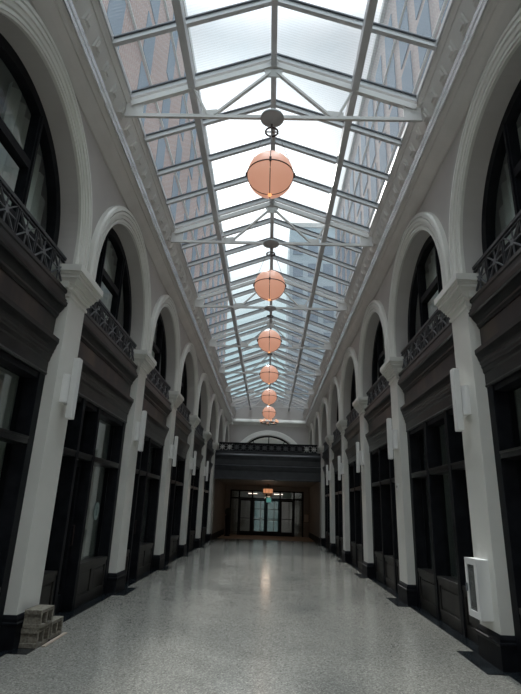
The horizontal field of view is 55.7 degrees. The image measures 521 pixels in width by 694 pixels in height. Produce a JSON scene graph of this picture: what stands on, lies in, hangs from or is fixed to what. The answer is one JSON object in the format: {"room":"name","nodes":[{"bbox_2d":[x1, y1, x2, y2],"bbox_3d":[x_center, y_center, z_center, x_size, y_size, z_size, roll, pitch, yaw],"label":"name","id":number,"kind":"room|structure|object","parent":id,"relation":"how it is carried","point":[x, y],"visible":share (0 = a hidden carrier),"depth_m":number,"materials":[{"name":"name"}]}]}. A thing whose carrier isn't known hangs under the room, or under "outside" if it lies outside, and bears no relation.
{"room":"shopping mall","nodes":[
{"label":"shopping mall","id":0,"kind":"room"},
{"bbox_2d":[0,367,110,559],"bbox_3d":[-3.271,4.260,13.682,0.460,3.420,24.128,2,-18,1],"label":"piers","id":1,"kind":"object","parent":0,"point":[9,381],"depth_m":9.35,"materials":[{"name":"paint"}]},
{"bbox_2d":[0,59,160,359],"bbox_3d":[-3.541,-0.706,15.713,2.210,0.100,37.300,2,-18,1],"label":"ceiling","id":2,"kind":"structure","parent":0,"point":[6,77],"depth_m":8.06,"materials":[{"name":"grey paint"}]},
{"bbox_2d":[0,0,227,449],"bbox_3d":[-2.662,0.444,15.321,0.390,2.270,37.300,2,-18,1],"label":"wall","id":3,"kind":"structure","parent":0,"point":[105,193],"depth_m":7.64,"materials":[{"name":"paint"}]},
{"bbox_2d":[0,33,60,264],"bbox_3d":[-2.952,-2.354,5.671,0.145,2.188,3.096,2,-18,1],"label":"window","id":4,"kind":"structure","parent":3,"relation":"in","point":[38,131],"depth_m":6.24,"materials":[{"name":"black metal"}]},
{"bbox_2d":[0,0,92,269],"bbox_3d":[-2.573,-2.642,5.760,0.102,2.185,3.720,2,-18,1],"label":"trim","id":5,"kind":"structure","parent":3,"relation":"attached to","point":[21,13],"depth_m":6.50,"materials":[{"name":"paint"}]},
{"bbox_2d":[88,228,131,354],"bbox_3d":[-2.892,-1.146,9.345,0.145,2.188,3.096,2,-18,1],"label":"window","id":6,"kind":"structure","parent":3,"relation":"in","point":[122,276],"depth_m":9.83,"materials":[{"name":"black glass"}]},
{"bbox_2d":[87,205,150,349],"bbox_3d":[-2.513,-1.433,9.434,0.102,2.185,3.720,2,-18,1],"label":"trim","id":7,"kind":"structure","parent":3,"relation":"attached to","point":[114,215],"depth_m":9.30,"materials":[{"name":"paint"}]},
{"bbox_2d":[29,0,235,424],"bbox_3d":[-2.380,-1.022,15.798,0.810,0.970,37.300,2,-18,1],"label":"trim","id":8,"kind":"structure","parent":3,"relation":"attached to","point":[78,30],"depth_m":8.19,"materials":[{"name":"paint"}]},
{"bbox_2d":[147,313,166,394],"bbox_3d":[-2.832,0.062,13.019,0.145,2.188,3.096,2,-18,1],"label":"window","id":9,"kind":"structure","parent":3,"relation":"in","point":[159,348],"depth_m":13.71,"materials":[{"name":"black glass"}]},
{"bbox_2d":[148,295,180,390],"bbox_3d":[-2.453,-0.225,13.108,0.102,2.185,3.720,2,-18,1],"label":"trim","id":10,"kind":"structure","parent":3,"relation":"attached to","point":[166,301],"depth_m":13.50,"materials":[{"name":"paint"}]},
{"bbox_2d":[181,362,186,417],"bbox_3d":[-2.772,1.271,16.693,0.145,2.188,3.096,2,-18,1],"label":"window","id":11,"kind":"structure","parent":3,"relation":"in","point":[184,375],"depth_m":17.84,"materials":[{"name":"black glass"}]},
{"bbox_2d":[179,343,197,414],"bbox_3d":[-2.393,0.983,16.782,0.102,2.185,3.720,2,-18,1],"label":"trim","id":12,"kind":"structure","parent":3,"relation":"attached to","point":[189,347],"depth_m":17.47,"materials":[{"name":"paint"}]},
{"bbox_2d":[197,373,209,430],"bbox_3d":[-2.333,2.191,20.456,0.102,2.185,3.720,2,-18,1],"label":"trim","id":13,"kind":"structure","parent":3,"relation":"attached to","point":[204,377],"depth_m":21.27,"materials":[{"name":"paint"}]},
{"bbox_2d":[209,394,217,442],"bbox_3d":[-2.274,3.399,24.130,0.102,2.185,3.720,2,-18,1],"label":"trim","id":14,"kind":"structure","parent":3,"relation":"attached to","point":[214,397],"depth_m":24.99,"materials":[{"name":"paint"}]},
{"bbox_2d":[217,409,224,442],"bbox_3d":[-2.214,4.607,27.804,0.102,2.185,3.720,2,-18,1],"label":"trim","id":15,"kind":"structure","parent":3,"relation":"attached to","point":[221,412],"depth_m":28.63,"materials":[{"name":"paint"}]},
{"bbox_2d":[211,479,225,536],"bbox_3d":[-2.444,9.309,28.300,0.210,3.000,7.100,2,-18,1],"label":"wall","id":16,"kind":"structure","parent":0,"point":[217,524],"depth_m":27.34,"materials":[{"name":"wood"}]},
{"bbox_2d":[0,541,214,656],"bbox_3d":[-2.830,4.966,10.310,0.710,0.006,30.600,2,-18,1],"label":"trim","id":17,"kind":"structure","parent":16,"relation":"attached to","point":[67,615],"depth_m":8.59,"materials":[{"name":"black stone"}]},
{"bbox_2d":[0,218,67,622],"bbox_3d":[-2.957,0.778,4.641,0.395,4.406,3.288,2,-18,1],"label":"shopfront","id":18,"kind":"object","parent":17,"relation":"on","point":[32,298],"visible":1,"depth_m":5.92,"materials":[{"name":"black wood"}]},
{"bbox_2d":[0,176,66,280],"bbox_3d":[-2.783,-1.526,5.396,0.056,0.445,3.288,2,-18,1],"label":"balcony railing","id":19,"kind":"object","parent":18,"relation":"on","point":[55,252],"visible":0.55,"depth_m":5.90,"materials":[{"name":"metal"}]},
{"bbox_2d":[18,624,50,648],"bbox_3d":[-2.646,3.382,5.786,0.200,0.205,0.347,2,-18,1],"label":"concrete block","id":20,"kind":"object","parent":17,"relation":"on","point":[29,638],"visible":0.9,"depth_m":5.64,"materials":[{"name":"concrete"}]},
{"bbox_2d":[22,604,54,628],"bbox_3d":[-2.628,3.196,5.846,0.200,0.205,0.347,1,-18,3],"label":"concrete block","id":21,"kind":"object","parent":20,"relation":"on","point":[39,616],"visible":1,"depth_m":5.71,"materials":[{"name":"concrete"}]},
{"bbox_2d":[0,263,102,650],"bbox_3d":[-2.823,1.234,6.526,0.572,4.724,0.924,2,-18,1],"label":"pilaster","id":22,"kind":"object","parent":17,"relation":"on","point":[30,553],"visible":0.52,"depth_m":6.30,"materials":[{"name":"paint"}]},
{"bbox_2d":[59,358,82,419],"bbox_3d":[-2.599,0.565,6.763,0.172,0.849,0.230,2,-18,1],"label":"sconce","id":23,"kind":"object","parent":22,"relation":"attached to","point":[70,383],"visible":1,"depth_m":6.69,"materials":[{"name":"white ceramic"}]},
{"bbox_2d":[39,312,137,615],"bbox_3d":[-2.897,1.986,8.316,0.395,4.406,3.288,2,-18,1],"label":"shopfront","id":24,"kind":"object","parent":17,"relation":"on","point":[108,374],"visible":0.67,"depth_m":8.15,"materials":[{"name":"black wood"}]},
{"bbox_2d":[86,299,136,360],"bbox_3d":[-2.723,-0.318,9.070,0.056,0.445,3.288,2,-18,1],"label":"balcony railing","id":25,"kind":"object","parent":24,"relation":"on","point":[103,309],"visible":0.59,"depth_m":9.08,"materials":[{"name":"metal"}]},
{"bbox_2d":[98,349,156,593],"bbox_3d":[-2.764,2.442,10.200,0.572,4.724,0.924,2,-18,1],"label":"pilaster","id":26,"kind":"object","parent":17,"relation":"on","point":[145,363],"visible":0.56,"depth_m":9.96,"materials":[{"name":"paint"}]},
{"bbox_2d":[134,410,146,450],"bbox_3d":[-2.539,1.773,10.437,0.172,0.849,0.230,2,-18,1],"label":"sconce","id":27,"kind":"object","parent":26,"relation":"attached to","point":[140,427],"visible":1,"depth_m":10.37,"materials":[{"name":"white ceramic"}]},
{"bbox_2d":[125,377,171,582],"bbox_3d":[-2.837,3.194,11.990,0.395,4.406,3.288,2,-18,1],"label":"shopfront","id":28,"kind":"object","parent":17,"relation":"on","point":[145,500],"visible":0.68,"depth_m":12.22,"materials":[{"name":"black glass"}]},
{"bbox_2d":[147,368,170,398],"bbox_3d":[-2.664,0.891,12.744,0.056,0.445,3.288,2,-18,1],"label":"balcony railing","id":29,"kind":"object","parent":28,"relation":"on","point":[161,380],"visible":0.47,"depth_m":12.96,"materials":[{"name":"metal"}]},
{"bbox_2d":[152,391,183,569],"bbox_3d":[-2.704,3.650,13.874,0.572,4.724,0.924,2,-18,1],"label":"pilaster","id":30,"kind":"object","parent":17,"relation":"on","point":[176,399],"visible":0.48,"depth_m":13.63,"materials":[{"name":"paint"}]},
{"bbox_2d":[170,436,177,466],"bbox_3d":[-2.479,2.981,14.111,0.172,0.849,0.230,2,-18,1],"label":"sconce","id":31,"kind":"object","parent":30,"relation":"attached to","point":[173,449],"visible":1,"depth_m":14.04,"materials":[{"name":"white ceramic"}]},
{"bbox_2d":[164,410,191,561],"bbox_3d":[-2.777,4.402,15.664,0.395,4.406,3.288,2,-18,1],"label":"shopfront","id":32,"kind":"object","parent":17,"relation":"on","point":[182,426],"visible":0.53,"depth_m":16.29,"materials":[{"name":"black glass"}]},
{"bbox_2d":[177,402,190,421],"bbox_3d":[-2.604,2.099,16.418,0.056,0.445,3.288,2,-18,1],"label":"balcony railing","id":33,"kind":"object","parent":32,"relation":"on","point":[182,408],"visible":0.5,"depth_m":16.78,"materials":[{"name":"metal"}]},
{"bbox_2d":[178,415,200,555],"bbox_3d":[-2.644,4.858,17.548,0.572,4.724,0.924,2,-18,1],"label":"pilaster","id":34,"kind":"object","parent":17,"relation":"on","point":[194,420],"visible":0.48,"depth_m":17.30,"materials":[{"name":"paint"}]},
{"bbox_2d":[190,451,196,474],"bbox_3d":[-2.420,4.189,17.785,0.172,0.849,0.230,2,-18,1],"label":"sconce","id":35,"kind":"object","parent":34,"relation":"attached to","point":[193,460],"visible":1,"depth_m":17.72,"materials":[{"name":"white ceramic"}]},
{"bbox_2d":[186,430,204,550],"bbox_3d":[-2.718,5.610,19.338,0.395,4.406,3.288,2,-18,1],"label":"shopfront","id":36,"kind":"object","parent":17,"relation":"on","point":[199,443],"visible":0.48,"depth_m":20.19,"materials":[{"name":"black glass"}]},
{"bbox_2d":[195,431,211,547],"bbox_3d":[-2.584,6.066,21.222,0.572,4.724,0.924,2,-18,1],"label":"pilaster","id":37,"kind":"object","parent":17,"relation":"on","point":[207,435],"visible":0.49,"depth_m":20.98,"materials":[{"name":"paint"}]},
{"bbox_2d":[201,443,213,543],"bbox_3d":[-2.658,6.819,23.012,0.395,4.406,3.288,2,-18,1],"label":"shopfront","id":38,"kind":"object","parent":17,"relation":"on","point":[209,452],"visible":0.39,"depth_m":23.98,"materials":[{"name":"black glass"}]},
{"bbox_2d":[206,443,218,541],"bbox_3d":[-2.524,7.274,24.896,0.572,4.724,0.924,2,-18,1],"label":"pilaster","id":39,"kind":"object","parent":17,"relation":"on","point":[215,447],"visible":0.46,"depth_m":24.61,"materials":[{"name":"paint"}]},
{"bbox_2d":[214,450,320,481],"bbox_3d":[0.367,6.162,25.488,5.460,1.410,0.520,2,-18,1],"label":"trim","id":40,"kind":"structure","parent":16,"relation":"attached to","point":[238,465],"depth_m":25.33,"materials":[{"name":"black stone"}]},
{"bbox_2d":[219,442,316,452],"bbox_3d":[0.396,5.251,25.676,5.120,0.440,0.090,2,-18,1],"label":"balcony railing","id":41,"kind":"object","parent":40,"relation":"on","point":[230,446],"visible":1,"depth_m":25.68,"materials":[{"name":"black metal"}]},
{"bbox_2d":[0,531,520,693],"bbox_3d":[0.112,7.202,16.475,10.000,0.200,44.200,2,-18,1],"label":"floor","id":42,"kind":"structure","parent":0,"point":[231,616],"depth_m":6.35,"materials":[{"name":"stone"}]},
{"bbox_2d":[48,616,63,639],"bbox_3d":[-2.647,3.509,6.174,0.200,0.205,0.347,1,-18,2],"label":"concrete block","id":43,"kind":"object","parent":42,"relation":"on","point":[57,621],"visible":0.47,"depth_m":6.17,"materials":[{"name":"concrete"}]},
{"bbox_2d":[230,491,301,533],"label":"windows","id":44,"kind":"structure","parent":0,"point":[286,525],"depth_m":35.98,"materials":[{"name":"clear glass"}]},
{"bbox_2d":[253,499,280,531],"bbox_3d":[0.487,12.271,36.016,1.960,2.380,0.060,2,-18,1],"label":"door","id":45,"kind":"structure","parent":44,"relation":"in","point":[272,518],"depth_m":35.97,"materials":[{"name":"clear glass"}]},
{"bbox_2d":[223,485,308,536],"bbox_3d":[0.401,10.430,31.412,5.800,3.000,0.300,2,-18,1],"label":"wall","id":46,"kind":"structure","parent":0,"point":[305,490],"depth_m":31.63,"materials":[{"name":"wood"}]},
{"bbox_2d":[229,489,303,536],"bbox_3d":[0.374,10.528,31.264,4.690,2.720,0.120,2,-18,1],"label":"door","id":47,"kind":"structure","parent":46,"relation":"in","point":[260,533],"depth_m":31.25,"materials":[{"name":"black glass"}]},
{"bbox_2d":[218,534,314,541],"bbox_3d":[0.319,11.204,28.974,5.380,0.006,4.450,2,-18,1],"label":"floor","id":48,"kind":"structure","parent":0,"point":[232,536],"depth_m":28.57,"materials":[{"name":"beige stone"}]},
{"bbox_2d":[217,479,318,487],"bbox_3d":[0.402,7.953,28.805,5.800,0.080,6.900,2,-18,1],"label":"ceiling","id":49,"kind":"structure","parent":0,"point":[225,481],"depth_m":28.06,"materials":[{"name":"paint"}]},
{"bbox_2d":[251,437,285,443],"bbox_3d":[0.577,7.082,34.826,6.000,5.500,0.200,2,-18,1],"label":"window","id":50,"kind":"structure","parent":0,"point":[261,440],"depth_m":34.87,"materials":[{"name":"grey glass"}]},
{"bbox_2d":[229,396,308,444],"bbox_3d":[0.573,5.806,33.298,6.200,4.830,0.300,2,-18,1],"label":"wall","id":51,"kind":"structure","parent":0,"point":[237,433],"depth_m":33.37,"materials":[{"name":"paint"}]},
{"bbox_2d":[240,430,296,443],"bbox_3d":[0.532,6.824,32.764,5.120,2.560,0.080,2,-18,1],"label":"trim","id":52,"kind":"structure","parent":51,"relation":"attached to","point":[286,438],"depth_m":33.03,"materials":[{"name":"paint"}]},
{"bbox_2d":[233,419,305,426],"bbox_3d":[0.591,5.099,33.259,5.000,0.430,0.215,2,-18,1],"label":"trim","id":53,"kind":"structure","parent":51,"relation":"attached to","point":[255,422],"depth_m":33.23,"materials":[{"name":"paint"}]},
{"bbox_2d":[259,353,278,383],"bbox_3d":[0.340,0.690,18.564,0.715,1.475,0.715,12,-21,-28],"label":"pendant lamp","id":54,"kind":"object","parent":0,"point":[269,374],"visible":0.89,"depth_m":18.22,"materials":[{"name":"orange"}]},
{"bbox_2d":[262,406,275,419],"bbox_3d":[0.460,3.106,25.912,0.715,1.475,0.715,12,-21,-28],"label":"pendant lamp","id":55,"kind":"object","parent":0,"point":[268,412],"visible":0.79,"depth_m":25.56,"materials":[{"name":"orange"}]},
{"bbox_2d":[261,384,277,404],"bbox_3d":[0.400,1.898,22.238,0.715,1.475,0.715,-9,-21,31],"label":"pendant lamp","id":56,"kind":"object","parent":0,"point":[269,396],"visible":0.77,"depth_m":21.89,"materials":[{"name":"orange"}]},
{"bbox_2d":[98,0,453,412],"bbox_3d":[0.342,-1.769,16.000,4.660,0.984,37.300,2,-18,1],"label":"frame","id":57,"kind":"structure","parent":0,"point":[181,23],"depth_m":9.79,"materials":[{"name":"grey metal"}]},
{"bbox_2d":[231,389,307,408],"bbox_3d":[0.563,3.102,29.984,4.680,1.180,0.070,2,-18,1],"label":"roof truss","id":58,"kind":"object","parent":57,"relation":"attached to","point":[233,403],"visible":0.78,"depth_m":29.85,"materials":[{"name":"silver metal"}]},
{"bbox_2d":[219,351,320,375],"bbox_3d":[0.443,0.685,22.636,4.680,1.180,0.070,2,-18,1],"label":"roof truss","id":59,"kind":"object","parent":57,"relation":"attached to","point":[221,368],"visible":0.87,"depth_m":22.55,"materials":[{"name":"silver metal"}]},
{"bbox_2d":[226,376,313,394],"bbox_3d":[0.503,1.893,26.310,4.680,1.180,0.070,2,-18,1],"label":"roof truss","id":60,"kind":"object","parent":57,"relation":"attached to","point":[228,388],"visible":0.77,"depth_m":26.18,"materials":[{"name":"silver metal"}]},
{"bbox_2d":[194,279,346,310],"bbox_3d":[0.323,-1.731,15.288,4.680,1.180,0.070,2,-18,1],"label":"roof truss","id":61,"kind":"object","parent":57,"relation":"attached to","point":[199,302],"visible":0.8,"depth_m":15.16,"materials":[{"name":"silver metal"}]},
{"bbox_2d":[257,305,281,352],"bbox_3d":[0.280,-0.518,14.890,0.715,1.475,0.715,12,-21,-28],"label":"pendant lamp","id":62,"kind":"object","parent":61,"relation":"hanging from","point":[269,341],"visible":1,"depth_m":14.56,"materials":[{"name":"orange"}]},
{"bbox_2d":[209,319,331,349],"bbox_3d":[0.383,-0.523,18.962,4.680,1.180,0.070,2,-18,1],"label":"roof truss","id":63,"kind":"object","parent":57,"relation":"attached to","point":[212,343],"visible":0.98,"depth_m":18.87,"materials":[{"name":"silver metal"}]},
{"bbox_2d":[170,200,372,246],"bbox_3d":[0.263,-2.939,11.614,4.680,1.180,0.070,2,-18,1],"label":"roof truss","id":64,"kind":"object","parent":57,"relation":"attached to","point":[177,236],"visible":0.97,"depth_m":11.53,"materials":[{"name":"silver metal"}]},
{"bbox_2d":[253,239,285,300],"bbox_3d":[0.221,-1.726,11.216,0.715,1.475,0.715,-9,-21,31],"label":"pendant lamp","id":65,"kind":"object","parent":64,"relation":"hanging from","point":[269,285],"visible":1,"depth_m":10.89,"materials":[{"name":"orange"}]},
{"bbox_2d":[124,60,421,121],"bbox_3d":[0.203,-4.147,7.940,4.680,1.180,0.070,2,-18,1],"label":"roof truss","id":66,"kind":"object","parent":57,"relation":"attached to","point":[411,112],"visible":0.98,"depth_m":7.86,"materials":[{"name":"silver metal"}]},
{"bbox_2d":[245,108,294,198],"bbox_3d":[0.161,-2.934,7.542,0.715,1.475,0.715,12,-21,-28],"label":"pendant lamp","id":67,"kind":"object","parent":66,"relation":"hanging from","point":[270,174],"visible":1,"depth_m":7.23,"materials":[{"name":"glass"}]},
{"bbox_2d":[309,482,320,537],"bbox_3d":[3.142,9.459,28.159,0.210,3.000,7.100,2,-18,1],"label":"wall","id":68,"kind":"structure","parent":0,"point":[315,490],"depth_m":27.19,"materials":[{"name":"wood"}]},
{"bbox_2d":[317,545,520,683],"bbox_3d":[2.856,5.120,10.167,0.710,0.006,30.600,2,-18,1],"label":"trim","id":69,"kind":"structure","parent":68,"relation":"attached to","point":[473,656],"depth_m":6.96,"materials":[{"name":"black stone"}]},
{"bbox_2d":[317,446,324,545],"bbox_3d":[3.160,7.428,24.753,0.572,4.724,0.924,2,-18,1],"label":"pilaster","id":70,"kind":"object","parent":69,"relation":"on","point":[320,449],"visible":0.51,"depth_m":24.43,"materials":[{"name":"paint"}]},
{"bbox_2d":[322,447,329,547],"bbox_3d":[3.223,6.977,22.864,0.395,4.406,3.288,2,-18,1],"label":"shopfront","id":71,"kind":"object","parent":69,"relation":"on","point":[325,453],"visible":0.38,"depth_m":23.40,"materials":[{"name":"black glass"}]},
{"bbox_2d":[325,435,335,552],"bbox_3d":[3.100,6.220,21.079,0.572,4.724,0.924,2,-18,1],"label":"pilaster","id":72,"kind":"object","parent":69,"relation":"on","point":[329,438],"visible":0.41,"depth_m":20.82,"materials":[{"name":"paint"}]},
{"bbox_2d":[331,435,342,555],"bbox_3d":[3.163,5.769,19.190,0.395,4.406,3.288,2,-18,1],"label":"shopfront","id":73,"kind":"object","parent":69,"relation":"on","point":[336,448],"visible":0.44,"depth_m":19.72,"materials":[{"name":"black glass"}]},
{"bbox_2d":[336,420,350,562],"bbox_3d":[3.040,5.011,17.405,0.572,4.724,0.924,2,-18,1],"label":"pilaster","id":74,"kind":"object","parent":69,"relation":"on","point":[341,425],"visible":0.5,"depth_m":17.15,"materials":[{"name":"paint"}]},
{"bbox_2d":[344,416,363,569],"bbox_3d":[3.104,4.561,15.516,0.395,4.406,3.288,2,-18,1],"label":"shopfront","id":75,"kind":"object","parent":69,"relation":"on","point":[352,432],"visible":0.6,"depth_m":15.95,"materials":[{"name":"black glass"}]},
{"bbox_2d":[346,408,358,426],"bbox_3d":[3.092,2.252,16.275,0.056,0.445,3.288,2,-18,1],"label":"balcony railing","id":76,"kind":"object","parent":75,"relation":"on","point":[354,412],"visible":0.49,"depth_m":16.71,"materials":[{"name":"metal"}]},
{"bbox_2d":[352,396,373,577],"bbox_3d":[2.981,3.803,13.731,0.572,4.724,0.924,2,-18,1],"label":"pilaster","id":77,"kind":"object","parent":69,"relation":"on","point":[359,404],"visible":0.53,"depth_m":13.49,"materials":[{"name":"paint"}]},
{"bbox_2d":[356,442,362,472],"bbox_3d":[2.805,3.124,13.978,0.172,0.849,0.230,2,-18,1],"label":"sconce","id":78,"kind":"object","parent":77,"relation":"attached to","point":[359,454],"visible":1,"depth_m":13.90,"materials":[{"name":"white ceramic"}]},
{"bbox_2d":[364,384,399,592],"bbox_3d":[3.044,3.353,11.842,0.395,4.406,3.288,2,-18,1],"label":"shopfront","id":79,"kind":"object","parent":69,"relation":"on","point":[383,494],"visible":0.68,"depth_m":12.15,"materials":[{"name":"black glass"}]},
{"bbox_2d":[366,375,388,404],"bbox_3d":[3.033,1.044,12.601,0.056,0.445,3.288,2,-18,1],"label":"balcony railing","id":80,"kind":"object","parent":79,"relation":"on","point":[371,395],"visible":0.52,"depth_m":12.81,"materials":[{"name":"metal"}]},
{"bbox_2d":[380,357,426,605],"bbox_3d":[2.921,2.595,10.057,0.572,4.724,0.924,2,-18,1],"label":"pilaster","id":81,"kind":"object","parent":69,"relation":"on","point":[407,590],"visible":0.5,"depth_m":9.80,"materials":[{"name":"paint"}]},
{"bbox_2d":[386,418,397,459],"bbox_3d":[2.745,1.916,10.304,0.172,0.849,0.230,2,-18,1],"label":"sconce","id":82,"kind":"object","parent":81,"relation":"attached to","point":[392,444],"visible":1,"depth_m":10.23,"materials":[{"name":"white ceramic"}]},
{"bbox_2d":[398,322,479,643],"bbox_3d":[2.984,2.145,8.168,0.395,4.406,3.288,2,-18,1],"label":"shopfront","id":83,"kind":"object","parent":69,"relation":"on","point":[425,382],"visible":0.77,"depth_m":8.27,"materials":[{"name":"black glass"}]},
{"bbox_2d":[401,308,449,368],"bbox_3d":[2.973,-0.164,8.927,0.056,0.445,3.288,2,-18,1],"label":"balcony railing","id":84,"kind":"object","parent":83,"relation":"on","point":[435,315],"visible":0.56,"depth_m":8.94,"materials":[{"name":"metal"}]},
{"bbox_2d":[422,388,520,578],"bbox_3d":[3.504,4.443,13.512,0.460,3.420,24.128,2,-18,1],"label":"window panes","id":85,"kind":"object","parent":83,"relation":"attached to","point":[517,393],"depth_m":9.33,"materials":[{"name":"glass"}]},
{"bbox_2d":[434,273,519,672],"bbox_3d":[2.861,1.387,6.383,0.572,4.724,0.924,2,-18,1],"label":"pilaster","id":86,"kind":"object","parent":69,"relation":"on","point":[497,644],"visible":0.59,"depth_m":6.17,"materials":[{"name":"paint"}]},
{"bbox_2d":[450,368,470,431],"bbox_3d":[2.685,0.708,6.630,0.172,0.849,0.230,2,-18,1],"label":"sconce","id":87,"kind":"object","parent":86,"relation":"attached to","point":[460,394],"visible":1,"depth_m":6.56,"materials":[{"name":"white ceramic"}]},
{"bbox_2d":[464,557,493,621],"bbox_3d":[2.627,2.897,5.929,0.194,0.658,0.365,2,-18,1],"label":"fire extinguisher cabinet","id":88,"kind":"object","parent":86,"relation":"attached to","point":[477,569],"visible":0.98,"depth_m":5.82,"materials":[{"name":"white metal"}]},
{"bbox_2d":[468,247,520,672],"bbox_3d":[2.924,0.937,4.494,0.395,4.406,3.288,2,-18,1],"label":"shopfront","id":89,"kind":"object","parent":69,"relation":"on","point":[495,309],"visible":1,"depth_m":5.86,"materials":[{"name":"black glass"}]},
{"bbox_2d":[472,210,520,290],"bbox_3d":[2.913,-1.372,5.253,0.056,0.445,3.288,2,-18,1],"label":"balcony railing","id":90,"kind":"object","parent":89,"relation":"on","point":[499,243],"visible":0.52,"depth_m":6.04,"materials":[{"name":"metal"}]},
{"bbox_2d":[310,44,520,452],"bbox_3d":[3.184,0.602,15.174,0.390,2.270,37.300,2,-18,1],"label":"wall","id":91,"kind":"structure","parent":0,"point":[436,201],"depth_m":7.65,"materials":[{"name":"paint"}]},
{"bbox_2d":[313,412,319,444],"bbox_3d":[3.141,4.752,27.669,0.102,2.185,3.720,2,-18,1],"label":"trim","id":92,"kind":"structure","parent":91,"relation":"attached to","point":[316,417],"depth_m":28.52,"materials":[{"name":"paint"}]},
{"bbox_2d":[319,397,327,445],"bbox_3d":[3.081,3.543,23.995,0.102,2.185,3.720,2,-18,1],"label":"trim","id":93,"kind":"structure","parent":91,"relation":"attached to","point":[324,400],"depth_m":25.01,"materials":[{"name":"paint"}]},
{"bbox_2d":[328,376,339,434],"bbox_3d":[3.021,2.335,20.321,0.102,2.185,3.720,2,-18,1],"label":"trim","id":94,"kind":"structure","parent":91,"relation":"attached to","point":[335,380],"depth_m":21.11,"materials":[{"name":"paint"}]},
{"bbox_2d":[340,347,357,419],"bbox_3d":[2.961,1.127,16.647,0.102,2.185,3.720,2,-18,1],"label":"trim","id":95,"kind":"structure","parent":91,"relation":"attached to","point":[350,352],"depth_m":17.27,"materials":[{"name":"paint"}]},
{"bbox_2d":[351,369,355,418],"bbox_3d":[3.319,1.435,16.540,0.145,2.188,3.096,2,-18,1],"label":"window","id":96,"kind":"structure","parent":91,"relation":"in","point":[353,385],"depth_m":17.69,"materials":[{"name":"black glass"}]},
{"bbox_2d":[358,300,388,396],"bbox_3d":[2.901,-0.081,12.973,0.102,2.185,3.720,2,-18,1],"label":"trim","id":97,"kind":"structure","parent":91,"relation":"attached to","point":[374,306],"depth_m":13.40,"materials":[{"name":"paint"}]},
{"bbox_2d":[372,320,388,393],"bbox_3d":[3.259,0.227,12.866,0.145,2.188,3.096,2,-18,1],"label":"window","id":98,"kind":"structure","parent":91,"relation":"in","point":[378,357],"depth_m":13.58,"materials":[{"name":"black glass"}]},
{"bbox_2d":[303,0,520,426],"bbox_3d":[3.006,-0.876,15.663,0.810,0.970,37.300,2,-18,1],"label":"trim","id":99,"kind":"structure","parent":91,"relation":"attached to","point":[472,30],"depth_m":7.97,"materials":[{"name":"paint"}]},
{"bbox_2d":[388,212,450,356],"bbox_3d":[2.841,-1.289,9.299,0.102,2.185,3.720,2,-18,1],"label":"trim","id":100,"kind":"structure","parent":91,"relation":"attached to","point":[427,221],"depth_m":9.22,"materials":[{"name":"paint"}]},
{"bbox_2d":[408,235,445,360],"bbox_3d":[3.199,-0.981,9.192,0.145,2.188,3.096,2,-18,1],"label":"window","id":101,"kind":"structure","parent":91,"relation":"in","point":[418,285],"depth_m":9.73,"materials":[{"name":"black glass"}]},
{"bbox_2d":[449,8,520,277],"bbox_3d":[2.781,-2.497,5.625,0.102,2.185,3.720,2,-18,1],"label":"trim","id":102,"kind":"structure","parent":91,"relation":"attached to","point":[509,41],"depth_m":6.59,"materials":[{"name":"paint"}]},
{"bbox_2d":[481,79,520,274],"bbox_3d":[3.139,-2.189,5.518,0.145,2.188,3.096,2,-18,1],"label":"window","id":103,"kind":"structure","parent":91,"relation":"in","point":[506,142],"depth_m":6.33,"materials":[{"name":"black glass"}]},
{"bbox_2d":[382,113,520,341],"bbox_3d":[4.143,-0.499,15.520,2.210,0.100,37.300,2,-18,1],"label":"ceiling","id":104,"kind":"structure","parent":0,"point":[499,202],"depth_m":9.36,"materials":[{"name":"grey paint"}]},
{"bbox_3d":[-3.706,2.920,18.036,1.660,0.150,30.628,2,-18,1],"label":"floor","id":105,"kind":"structure","parent":0,"visible":0},
{"bbox_2d":[0,82,44,232],"bbox_3d":[-3.260,-2.454,5.709,0.148,2.362,3.200,2,-18,1],"label":"curtain","id":106,"kind":"object","parent":105,"relation":"on","point":[13,113],"visible":0.41,"depth_m":6.52,"materials":[{"name":"fabric"}]},
{"bbox_2d":[98,241,119,319],"bbox_3d":[-3.200,-1.246,9.383,0.148,2.362,3.200,2,-18,1],"label":"curtain","id":107,"kind":"object","parent":105,"relation":"on","point":[109,267],"visible":0.08,"depth_m":10.20,"materials":[{"name":"fabric"}]},
{"bbox_3d":[4.229,3.134,17.836,1.660,0.150,30.628,2,-18,1],"label":"floor","id":108,"kind":"structure","parent":0,"visible":0},
{"bbox_2d":[425,248,439,327],"bbox_3d":[3.514,-1.065,9.214,0.148,2.362,3.200,2,-18,1],"label":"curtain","id":109,"kind":"object","parent":108,"relation":"on","point":[430,276],"visible":0.08,"depth_m":10.10,"materials":[{"name":"fabric"}]},
{"bbox_2d":[499,126,520,244],"bbox_3d":[3.454,-2.273,5.540,0.148,2.362,3.200,2,-18,1],"label":"curtain","id":110,"kind":"object","parent":108,"relation":"on","point":[506,211],"visible":0.34,"depth_m":6.88,"materials":[{"name":"fabric"}]},
{"label":"outside","id":111,"kind":"structure","parent":0,"visible":0},
{"bbox_2d":[102,0,230,365],"bbox_3d":[-12.529,-4.604,43.303,12.750,38.100,71.000,2,-18,1],"label":"brick building","id":112,"kind":"structure","parent":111,"point":[157,59],"depth_m":34.96,"materials":[{"name":"brown brick"}]},
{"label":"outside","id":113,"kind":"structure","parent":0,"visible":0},
{"bbox_2d":[335,0,449,317],"bbox_3d":[14.829,-6.754,34.616,12.250,38.600,54.000,2,-18,1],"label":"brick building","id":114,"kind":"structure","parent":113,"point":[400,65],"depth_m":37.46,"materials":[{"name":"brown brick"}]},
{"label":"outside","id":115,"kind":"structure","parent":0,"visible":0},
{"bbox_2d":[285,223,335,397],"bbox_3d":[8.070,3.495,70.257,9.000,40.900,12.100,2,-18,1],"label":"office tower","id":116,"kind":"structure","parent":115,"point":[293,255],"depth_m":67.80,"materials":[{"name":"blue"}]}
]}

